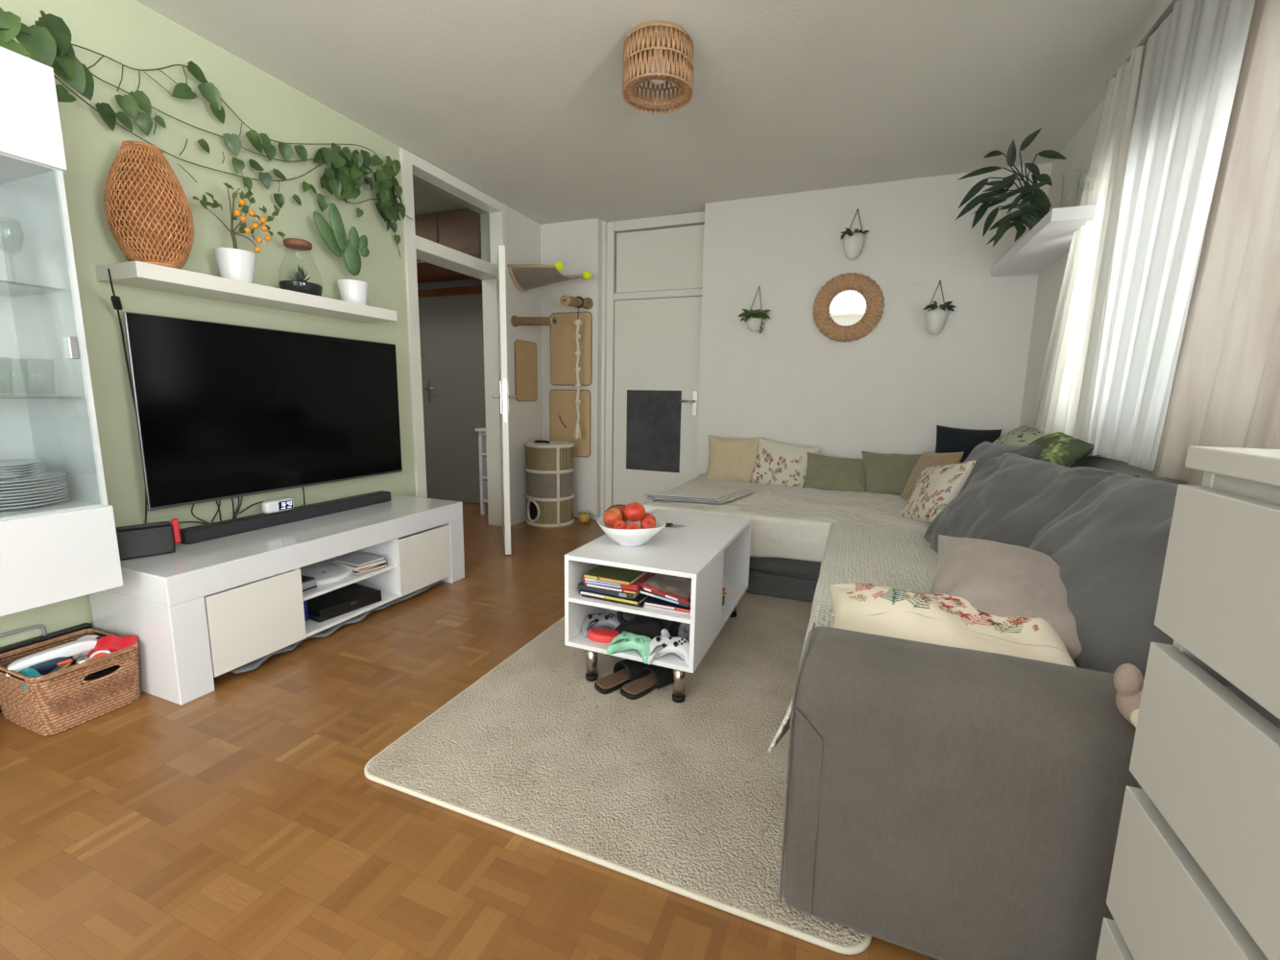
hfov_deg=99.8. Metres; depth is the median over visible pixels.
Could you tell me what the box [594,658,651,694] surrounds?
slipper
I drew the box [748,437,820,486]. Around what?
floral cushion
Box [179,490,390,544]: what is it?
soundbar
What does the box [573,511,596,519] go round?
trim
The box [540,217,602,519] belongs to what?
wall pillar
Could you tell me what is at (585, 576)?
print
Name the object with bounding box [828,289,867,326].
mirror glass
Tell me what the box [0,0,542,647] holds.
wall
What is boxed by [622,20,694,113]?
ceiling lamp
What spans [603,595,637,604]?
print
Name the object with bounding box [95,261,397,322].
wall shelf
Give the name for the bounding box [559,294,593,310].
post
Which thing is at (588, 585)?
print
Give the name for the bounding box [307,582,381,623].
game console
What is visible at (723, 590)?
flower pot
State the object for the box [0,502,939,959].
floor
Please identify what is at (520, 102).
ceiling
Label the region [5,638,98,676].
toy blaster
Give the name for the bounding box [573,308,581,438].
rope
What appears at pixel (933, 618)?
cushion
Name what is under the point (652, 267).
door
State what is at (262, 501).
power cable
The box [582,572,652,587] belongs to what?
case
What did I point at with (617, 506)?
pepper
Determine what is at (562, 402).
board
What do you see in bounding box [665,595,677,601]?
print
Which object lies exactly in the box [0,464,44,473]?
plate
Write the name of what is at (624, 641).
game controller
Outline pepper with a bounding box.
[604,504,626,512]
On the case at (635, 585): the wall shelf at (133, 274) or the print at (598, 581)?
the print at (598, 581)
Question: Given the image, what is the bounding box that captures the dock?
[115,518,181,560]
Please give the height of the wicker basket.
0.206 m
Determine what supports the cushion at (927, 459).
on the blanket at (788, 522)
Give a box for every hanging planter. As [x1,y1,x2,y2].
[737,286,771,334]
[840,208,869,259]
[922,280,956,335]
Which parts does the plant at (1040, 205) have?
pot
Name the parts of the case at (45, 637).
handle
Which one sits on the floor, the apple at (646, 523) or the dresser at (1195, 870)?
the dresser at (1195, 870)
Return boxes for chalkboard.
[626,389,681,472]
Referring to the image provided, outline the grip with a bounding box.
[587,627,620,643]
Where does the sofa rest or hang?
on the floor
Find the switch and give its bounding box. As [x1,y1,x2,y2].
[110,295,122,310]
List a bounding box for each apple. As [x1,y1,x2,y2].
[603,507,622,526]
[611,520,626,529]
[618,508,627,522]
[624,502,645,522]
[625,522,640,529]
[639,512,655,522]
[640,517,655,529]
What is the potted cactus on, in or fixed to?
on the wall shelf at (133, 274)
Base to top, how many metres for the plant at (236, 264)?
0.412 m
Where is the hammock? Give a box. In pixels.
[507,261,591,291]
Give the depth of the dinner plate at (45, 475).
1.67 m
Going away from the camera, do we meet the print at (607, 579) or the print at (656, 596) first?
the print at (656, 596)
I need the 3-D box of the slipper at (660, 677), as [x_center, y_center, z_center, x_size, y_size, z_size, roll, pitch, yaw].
[0.047,0.729,2.002,0.110,0.072,0.265,9,12,43]
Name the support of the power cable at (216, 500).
on the tv console at (199, 613)
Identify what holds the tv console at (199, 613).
on the floor
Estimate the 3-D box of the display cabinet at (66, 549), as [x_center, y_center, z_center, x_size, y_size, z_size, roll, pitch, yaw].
[-1.992,-0.384,1.429,0.399,1.543,0.651,4,9,21]
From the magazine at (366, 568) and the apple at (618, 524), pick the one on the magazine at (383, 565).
the magazine at (366, 568)
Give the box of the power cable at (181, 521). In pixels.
[178,521,207,524]
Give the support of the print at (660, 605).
on the case at (650, 601)
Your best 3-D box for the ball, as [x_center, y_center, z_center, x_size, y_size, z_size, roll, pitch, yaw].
[-1.815,0.594,1.764,0.040,0.036,0.048,4,9,21]
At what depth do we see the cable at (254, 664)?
2.40 m
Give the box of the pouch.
[677,622,690,642]
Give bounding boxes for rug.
[363,592,871,955]
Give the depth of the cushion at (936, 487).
2.69 m
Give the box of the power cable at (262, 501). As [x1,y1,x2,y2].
[239,501,264,513]
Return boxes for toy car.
[86,634,138,666]
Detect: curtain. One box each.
[1029,45,1143,442]
[1081,0,1255,471]
[1152,0,1279,485]
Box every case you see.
[0,623,92,713]
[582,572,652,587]
[583,579,642,591]
[583,582,641,595]
[637,573,691,602]
[640,589,689,607]
[641,587,690,605]
[643,596,690,612]
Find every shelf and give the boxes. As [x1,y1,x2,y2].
[0,280,67,297]
[0,394,66,398]
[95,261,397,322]
[298,555,396,601]
[569,591,690,624]
[990,204,1096,276]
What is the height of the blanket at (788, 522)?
0.366 m
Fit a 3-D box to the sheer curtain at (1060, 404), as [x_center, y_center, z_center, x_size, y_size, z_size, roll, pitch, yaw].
[1.991,-0.927,2.460,0.046,1.540,0.771,4,9,21]
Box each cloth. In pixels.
[48,656,120,684]
[534,441,562,444]
[644,484,752,504]
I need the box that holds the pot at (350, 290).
[337,279,368,305]
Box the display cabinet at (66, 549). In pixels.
[0,46,122,616]
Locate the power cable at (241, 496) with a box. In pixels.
[234,496,242,518]
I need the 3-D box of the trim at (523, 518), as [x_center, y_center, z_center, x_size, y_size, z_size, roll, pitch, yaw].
[-0.974,0.318,4.702,0.012,0.050,0.509,4,9,21]
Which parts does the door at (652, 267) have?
panel, handle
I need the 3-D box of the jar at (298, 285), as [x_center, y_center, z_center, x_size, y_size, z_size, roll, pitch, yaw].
[-1.593,-0.986,2.522,0.180,0.252,0.180,4,9,21]
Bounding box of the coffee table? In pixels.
[564,508,751,702]
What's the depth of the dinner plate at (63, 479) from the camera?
1.62 m
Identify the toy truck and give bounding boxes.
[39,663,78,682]
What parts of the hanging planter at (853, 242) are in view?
pot, cord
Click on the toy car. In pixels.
(111, 643)
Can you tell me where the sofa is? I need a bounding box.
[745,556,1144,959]
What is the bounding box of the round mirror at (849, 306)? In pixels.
[812,272,884,342]
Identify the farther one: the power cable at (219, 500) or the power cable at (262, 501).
the power cable at (262, 501)
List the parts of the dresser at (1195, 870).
drawer, drawer, panel, drawer, drawer, rail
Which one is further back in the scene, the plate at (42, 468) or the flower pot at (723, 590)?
the flower pot at (723, 590)
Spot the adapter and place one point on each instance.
(664, 632)
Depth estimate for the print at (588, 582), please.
1.96 m
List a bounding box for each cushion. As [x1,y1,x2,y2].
[705,434,763,482]
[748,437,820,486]
[801,452,867,492]
[828,582,1076,667]
[861,451,921,495]
[899,451,964,501]
[899,460,976,523]
[923,453,1139,553]
[928,534,1081,662]
[935,425,1001,462]
[958,441,1043,494]
[992,426,1043,445]
[1027,432,1093,467]
[1028,473,1178,677]
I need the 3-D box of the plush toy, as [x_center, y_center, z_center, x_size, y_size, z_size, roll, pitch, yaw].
[0.812,0.349,0.859,0.099,0.104,0.082,-2,9,-16]
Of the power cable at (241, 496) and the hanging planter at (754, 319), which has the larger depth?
the hanging planter at (754, 319)
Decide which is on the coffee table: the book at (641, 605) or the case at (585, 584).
the book at (641, 605)
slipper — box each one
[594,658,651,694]
[620,664,673,700]
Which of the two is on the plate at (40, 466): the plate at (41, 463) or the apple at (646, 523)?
the plate at (41, 463)
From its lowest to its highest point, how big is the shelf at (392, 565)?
0.015 m
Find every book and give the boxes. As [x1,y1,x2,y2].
[578,580,640,599]
[579,589,649,604]
[581,594,644,607]
[583,564,648,585]
[644,604,690,615]
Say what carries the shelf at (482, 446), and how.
on the floor
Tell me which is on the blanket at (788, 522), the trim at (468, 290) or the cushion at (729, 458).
the cushion at (729, 458)
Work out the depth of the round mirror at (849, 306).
3.70 m
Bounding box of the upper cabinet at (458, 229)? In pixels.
[414,208,481,283]
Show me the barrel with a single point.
(549, 469)
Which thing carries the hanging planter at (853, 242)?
hanging from the wall at (887, 390)
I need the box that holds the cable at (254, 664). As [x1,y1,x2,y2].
[228,579,443,674]
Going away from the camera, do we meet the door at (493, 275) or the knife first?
the knife
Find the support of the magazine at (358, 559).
on the magazine at (353, 567)
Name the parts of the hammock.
wall trim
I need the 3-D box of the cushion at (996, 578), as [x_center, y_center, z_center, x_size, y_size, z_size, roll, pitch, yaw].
[0.955,0.286,1.322,0.449,0.217,0.349,6,10,32]
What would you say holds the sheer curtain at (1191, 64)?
hanging from the curtain rod
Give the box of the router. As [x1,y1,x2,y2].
[300,564,353,585]
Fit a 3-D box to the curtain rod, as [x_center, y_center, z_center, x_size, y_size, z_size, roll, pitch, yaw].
[1.569,-1.515,1.144,0.094,0.036,2.478,4,9,21]
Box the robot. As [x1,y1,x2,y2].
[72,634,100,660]
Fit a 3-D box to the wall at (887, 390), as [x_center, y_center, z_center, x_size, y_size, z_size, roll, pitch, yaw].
[1.517,-0.763,3.957,2.131,2.500,0.350,4,9,21]
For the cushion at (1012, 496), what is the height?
0.459 m
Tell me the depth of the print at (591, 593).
1.98 m
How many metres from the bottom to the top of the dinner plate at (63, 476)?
0.015 m
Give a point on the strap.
(546, 442)
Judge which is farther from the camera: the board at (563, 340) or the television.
the board at (563, 340)
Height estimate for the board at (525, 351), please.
0.495 m
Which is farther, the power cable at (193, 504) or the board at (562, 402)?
the board at (562, 402)
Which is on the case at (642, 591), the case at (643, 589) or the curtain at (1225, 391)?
the case at (643, 589)
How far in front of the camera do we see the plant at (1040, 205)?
2.68 m
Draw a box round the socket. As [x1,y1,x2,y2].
[652,46,663,55]
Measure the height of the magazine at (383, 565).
0.012 m
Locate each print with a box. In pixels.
[580,591,603,598]
[583,575,597,579]
[585,580,621,587]
[586,583,622,591]
[596,579,620,585]
[599,577,628,584]
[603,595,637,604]
[640,590,653,597]
[642,584,657,591]
[644,603,674,609]
[653,595,678,603]
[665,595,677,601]
[676,607,690,612]
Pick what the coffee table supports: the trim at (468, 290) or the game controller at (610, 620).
the game controller at (610, 620)
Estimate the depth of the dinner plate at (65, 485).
1.62 m
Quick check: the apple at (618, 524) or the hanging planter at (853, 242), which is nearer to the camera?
the apple at (618, 524)
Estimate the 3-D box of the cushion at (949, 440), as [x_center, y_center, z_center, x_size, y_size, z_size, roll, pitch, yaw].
[2.102,-0.144,3.486,0.376,0.409,0.142,6,10,28]
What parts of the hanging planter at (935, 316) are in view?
pot, cord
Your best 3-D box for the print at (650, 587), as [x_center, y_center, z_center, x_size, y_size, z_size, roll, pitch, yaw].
[0.035,0.381,1.900,0.058,0.015,0.001,5,10,26]
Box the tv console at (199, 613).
[89,494,464,705]
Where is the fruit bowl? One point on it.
(627, 538)
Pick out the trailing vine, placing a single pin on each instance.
(48, 41)
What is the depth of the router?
2.49 m
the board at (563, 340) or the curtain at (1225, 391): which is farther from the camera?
the board at (563, 340)
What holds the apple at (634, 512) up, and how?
in the fruit bowl
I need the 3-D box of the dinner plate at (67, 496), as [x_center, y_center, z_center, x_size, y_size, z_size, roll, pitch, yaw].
[-1.923,0.073,1.648,0.250,0.015,0.250,4,9,21]
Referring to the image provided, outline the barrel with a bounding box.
[525,440,574,528]
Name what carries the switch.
attached to the lamp cord
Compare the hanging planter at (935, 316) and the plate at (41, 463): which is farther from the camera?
the hanging planter at (935, 316)
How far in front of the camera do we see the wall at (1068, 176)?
3.00 m
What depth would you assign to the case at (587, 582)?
1.95 m
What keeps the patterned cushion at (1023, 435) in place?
on the sofa
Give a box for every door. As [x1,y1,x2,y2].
[399,146,516,555]
[418,293,487,505]
[601,211,704,516]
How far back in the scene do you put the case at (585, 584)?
1.94 m
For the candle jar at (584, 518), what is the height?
0.100 m
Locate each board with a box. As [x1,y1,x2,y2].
[514,339,537,401]
[549,388,590,458]
[550,311,592,386]
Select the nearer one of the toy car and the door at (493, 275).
the toy car
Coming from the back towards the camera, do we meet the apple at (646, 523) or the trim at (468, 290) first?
the trim at (468, 290)
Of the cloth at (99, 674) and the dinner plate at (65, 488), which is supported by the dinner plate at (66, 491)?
the dinner plate at (65, 488)
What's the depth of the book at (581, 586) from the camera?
1.96 m
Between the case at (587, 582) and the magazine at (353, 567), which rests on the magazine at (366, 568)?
the magazine at (353, 567)
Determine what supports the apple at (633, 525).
in the fruit bowl
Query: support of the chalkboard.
attached to the door at (652, 267)
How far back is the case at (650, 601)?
1.88 m
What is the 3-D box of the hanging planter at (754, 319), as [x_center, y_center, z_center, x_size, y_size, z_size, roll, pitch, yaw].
[0.826,-1.232,3.883,0.236,0.349,0.178,2,9,7]
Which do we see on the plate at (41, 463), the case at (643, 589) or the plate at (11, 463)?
the plate at (11, 463)
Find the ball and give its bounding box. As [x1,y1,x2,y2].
[75,656,91,668]
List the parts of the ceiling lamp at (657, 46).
bulb, ceiling plate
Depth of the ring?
1.79 m
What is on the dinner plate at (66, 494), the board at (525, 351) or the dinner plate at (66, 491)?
the dinner plate at (66, 491)
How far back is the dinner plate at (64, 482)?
1.62 m
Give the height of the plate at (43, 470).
0.015 m
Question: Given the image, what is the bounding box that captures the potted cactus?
[313,201,369,305]
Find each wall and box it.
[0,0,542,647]
[417,278,482,289]
[696,162,1052,478]
[1019,100,1188,484]
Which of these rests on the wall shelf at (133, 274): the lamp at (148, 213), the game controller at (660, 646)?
the lamp at (148, 213)
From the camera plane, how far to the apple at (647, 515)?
2.14 m
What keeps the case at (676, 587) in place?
on the case at (643, 589)
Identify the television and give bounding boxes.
[122,311,402,510]
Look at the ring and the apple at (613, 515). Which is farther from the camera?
the apple at (613, 515)
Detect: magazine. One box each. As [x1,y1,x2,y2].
[331,558,386,571]
[332,559,387,572]
[333,552,384,566]
[352,563,387,576]
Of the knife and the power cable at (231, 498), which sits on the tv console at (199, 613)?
the power cable at (231, 498)
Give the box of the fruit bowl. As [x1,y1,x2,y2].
[596,516,666,547]
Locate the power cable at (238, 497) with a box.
[232,497,239,518]
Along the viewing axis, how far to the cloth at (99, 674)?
1.83 m
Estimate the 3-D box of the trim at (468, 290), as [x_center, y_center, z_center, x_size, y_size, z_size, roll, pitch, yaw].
[-1.707,-1.786,5.133,1.630,0.070,0.150,4,9,21]
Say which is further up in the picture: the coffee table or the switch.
the switch
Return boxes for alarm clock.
[262,497,293,513]
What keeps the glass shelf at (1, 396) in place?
attached to the display cabinet at (66, 549)
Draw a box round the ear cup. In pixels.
[619,611,633,623]
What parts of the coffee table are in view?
panel, leg, leg, panel, panel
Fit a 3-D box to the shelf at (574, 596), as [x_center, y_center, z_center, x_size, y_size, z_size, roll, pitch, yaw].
[0.022,0.434,2.057,0.466,0.015,0.359,5,10,22]
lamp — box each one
[103,140,193,269]
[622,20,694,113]
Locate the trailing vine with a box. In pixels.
[0,7,412,257]
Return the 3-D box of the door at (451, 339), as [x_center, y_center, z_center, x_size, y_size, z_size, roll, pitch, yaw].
[-1.873,-0.768,5.257,1.020,1.985,0.104,4,9,21]
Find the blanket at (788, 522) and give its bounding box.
[641,473,930,561]
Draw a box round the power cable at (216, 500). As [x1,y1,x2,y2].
[215,500,221,521]
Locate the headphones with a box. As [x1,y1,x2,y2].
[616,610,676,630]
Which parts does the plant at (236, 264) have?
pot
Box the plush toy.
[1113,663,1144,727]
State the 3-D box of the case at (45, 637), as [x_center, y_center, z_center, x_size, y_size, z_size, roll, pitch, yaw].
[-2.115,0.638,1.821,0.030,0.262,0.403,4,9,21]
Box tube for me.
[18,667,44,692]
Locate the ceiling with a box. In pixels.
[135,0,1173,224]
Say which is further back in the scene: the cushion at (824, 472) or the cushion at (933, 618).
the cushion at (824, 472)
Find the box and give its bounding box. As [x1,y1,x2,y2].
[303,600,308,621]
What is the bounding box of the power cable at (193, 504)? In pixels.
[191,504,208,523]
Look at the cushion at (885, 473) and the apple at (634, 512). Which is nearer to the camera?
the apple at (634, 512)
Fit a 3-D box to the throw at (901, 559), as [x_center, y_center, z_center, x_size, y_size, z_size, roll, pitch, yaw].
[0.910,0.451,1.918,0.644,0.281,1.602,4,9,21]
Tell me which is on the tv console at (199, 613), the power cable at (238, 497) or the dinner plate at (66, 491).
the power cable at (238, 497)
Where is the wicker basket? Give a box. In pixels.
[0,628,141,736]
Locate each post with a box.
[510,315,556,327]
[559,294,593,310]
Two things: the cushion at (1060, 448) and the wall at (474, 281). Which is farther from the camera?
the wall at (474, 281)
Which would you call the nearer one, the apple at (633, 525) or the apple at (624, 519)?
the apple at (633, 525)
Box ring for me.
[89,651,111,665]
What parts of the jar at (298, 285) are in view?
wooden lid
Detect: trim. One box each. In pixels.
[417,285,482,297]
[511,513,528,525]
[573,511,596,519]
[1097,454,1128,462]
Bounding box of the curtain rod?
[1106,0,1177,85]
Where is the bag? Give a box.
[614,614,680,639]
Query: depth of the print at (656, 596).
1.88 m
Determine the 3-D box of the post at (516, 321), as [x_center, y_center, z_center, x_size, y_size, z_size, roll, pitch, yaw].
[-0.833,-1.251,4.242,0.387,0.102,0.089,5,10,24]
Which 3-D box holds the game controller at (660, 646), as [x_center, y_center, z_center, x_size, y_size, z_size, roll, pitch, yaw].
[0.105,0.597,1.892,0.166,0.079,0.099,2,9,4]
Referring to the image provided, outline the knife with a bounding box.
[665,522,685,527]
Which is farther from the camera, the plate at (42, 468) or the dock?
the dock
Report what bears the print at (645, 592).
on the case at (642, 591)
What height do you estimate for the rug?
0.014 m
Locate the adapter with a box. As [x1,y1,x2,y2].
[660,628,670,636]
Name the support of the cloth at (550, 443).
on the barrel
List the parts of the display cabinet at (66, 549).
panel, flap door, glass door, panel, flap door, door knob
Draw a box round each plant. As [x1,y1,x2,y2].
[192,182,285,283]
[955,128,1066,246]
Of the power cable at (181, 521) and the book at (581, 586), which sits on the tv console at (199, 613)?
the power cable at (181, 521)
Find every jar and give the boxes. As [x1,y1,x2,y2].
[278,238,322,296]
[579,512,590,523]
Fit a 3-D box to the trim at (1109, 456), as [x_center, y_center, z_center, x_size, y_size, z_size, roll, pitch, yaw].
[1.516,0.036,1.189,0.120,0.030,3.300,4,9,21]
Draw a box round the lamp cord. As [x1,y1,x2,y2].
[107,268,146,523]
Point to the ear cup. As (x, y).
(624, 617)
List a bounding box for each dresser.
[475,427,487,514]
[1095,446,1279,959]
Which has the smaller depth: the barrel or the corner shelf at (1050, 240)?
the corner shelf at (1050, 240)
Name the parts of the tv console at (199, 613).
panel, door, door, panel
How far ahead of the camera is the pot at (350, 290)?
2.75 m
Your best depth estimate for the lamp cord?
1.99 m
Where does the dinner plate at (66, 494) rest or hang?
on the dinner plate at (67, 496)
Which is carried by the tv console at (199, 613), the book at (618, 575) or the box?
the box
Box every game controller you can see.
[581,612,620,637]
[606,631,652,663]
[647,635,689,665]
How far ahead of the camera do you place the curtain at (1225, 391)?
1.36 m
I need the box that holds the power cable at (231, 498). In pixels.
[231,498,234,516]
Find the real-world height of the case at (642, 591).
0.029 m
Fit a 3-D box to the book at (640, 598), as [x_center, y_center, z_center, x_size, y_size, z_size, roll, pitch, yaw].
[-0.074,0.412,2.037,0.245,0.013,0.201,5,10,24]
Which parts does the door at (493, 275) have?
handle, lock plate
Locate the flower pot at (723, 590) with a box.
[722,587,725,606]
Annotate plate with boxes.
[0,458,44,468]
[0,461,44,470]
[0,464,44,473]
[0,466,46,476]
[0,469,45,480]
[0,471,66,484]
[0,475,67,487]
[0,478,67,491]
[0,481,68,494]
[0,483,68,497]
[0,486,69,501]
[0,489,69,504]
[0,492,70,507]
[0,495,70,510]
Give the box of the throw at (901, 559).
[767,522,938,752]
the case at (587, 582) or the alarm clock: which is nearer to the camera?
the case at (587, 582)
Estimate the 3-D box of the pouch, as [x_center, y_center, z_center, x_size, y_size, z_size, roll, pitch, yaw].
[0.173,0.553,1.998,0.094,0.078,0.104,4,9,21]
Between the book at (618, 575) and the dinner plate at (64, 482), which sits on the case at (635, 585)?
the book at (618, 575)
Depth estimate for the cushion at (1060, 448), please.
2.25 m
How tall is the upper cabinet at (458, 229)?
0.370 m
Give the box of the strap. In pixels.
[533,440,549,443]
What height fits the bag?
0.083 m
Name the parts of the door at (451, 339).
handle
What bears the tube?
in the wicker basket
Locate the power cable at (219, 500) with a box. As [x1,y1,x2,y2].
[211,500,220,523]
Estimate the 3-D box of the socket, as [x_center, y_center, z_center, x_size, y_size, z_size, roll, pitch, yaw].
[0.074,-1.736,2.189,0.040,0.035,0.040,4,9,21]
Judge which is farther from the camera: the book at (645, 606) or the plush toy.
the book at (645, 606)
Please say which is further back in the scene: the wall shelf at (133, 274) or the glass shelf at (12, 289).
the wall shelf at (133, 274)
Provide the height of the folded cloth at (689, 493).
0.044 m

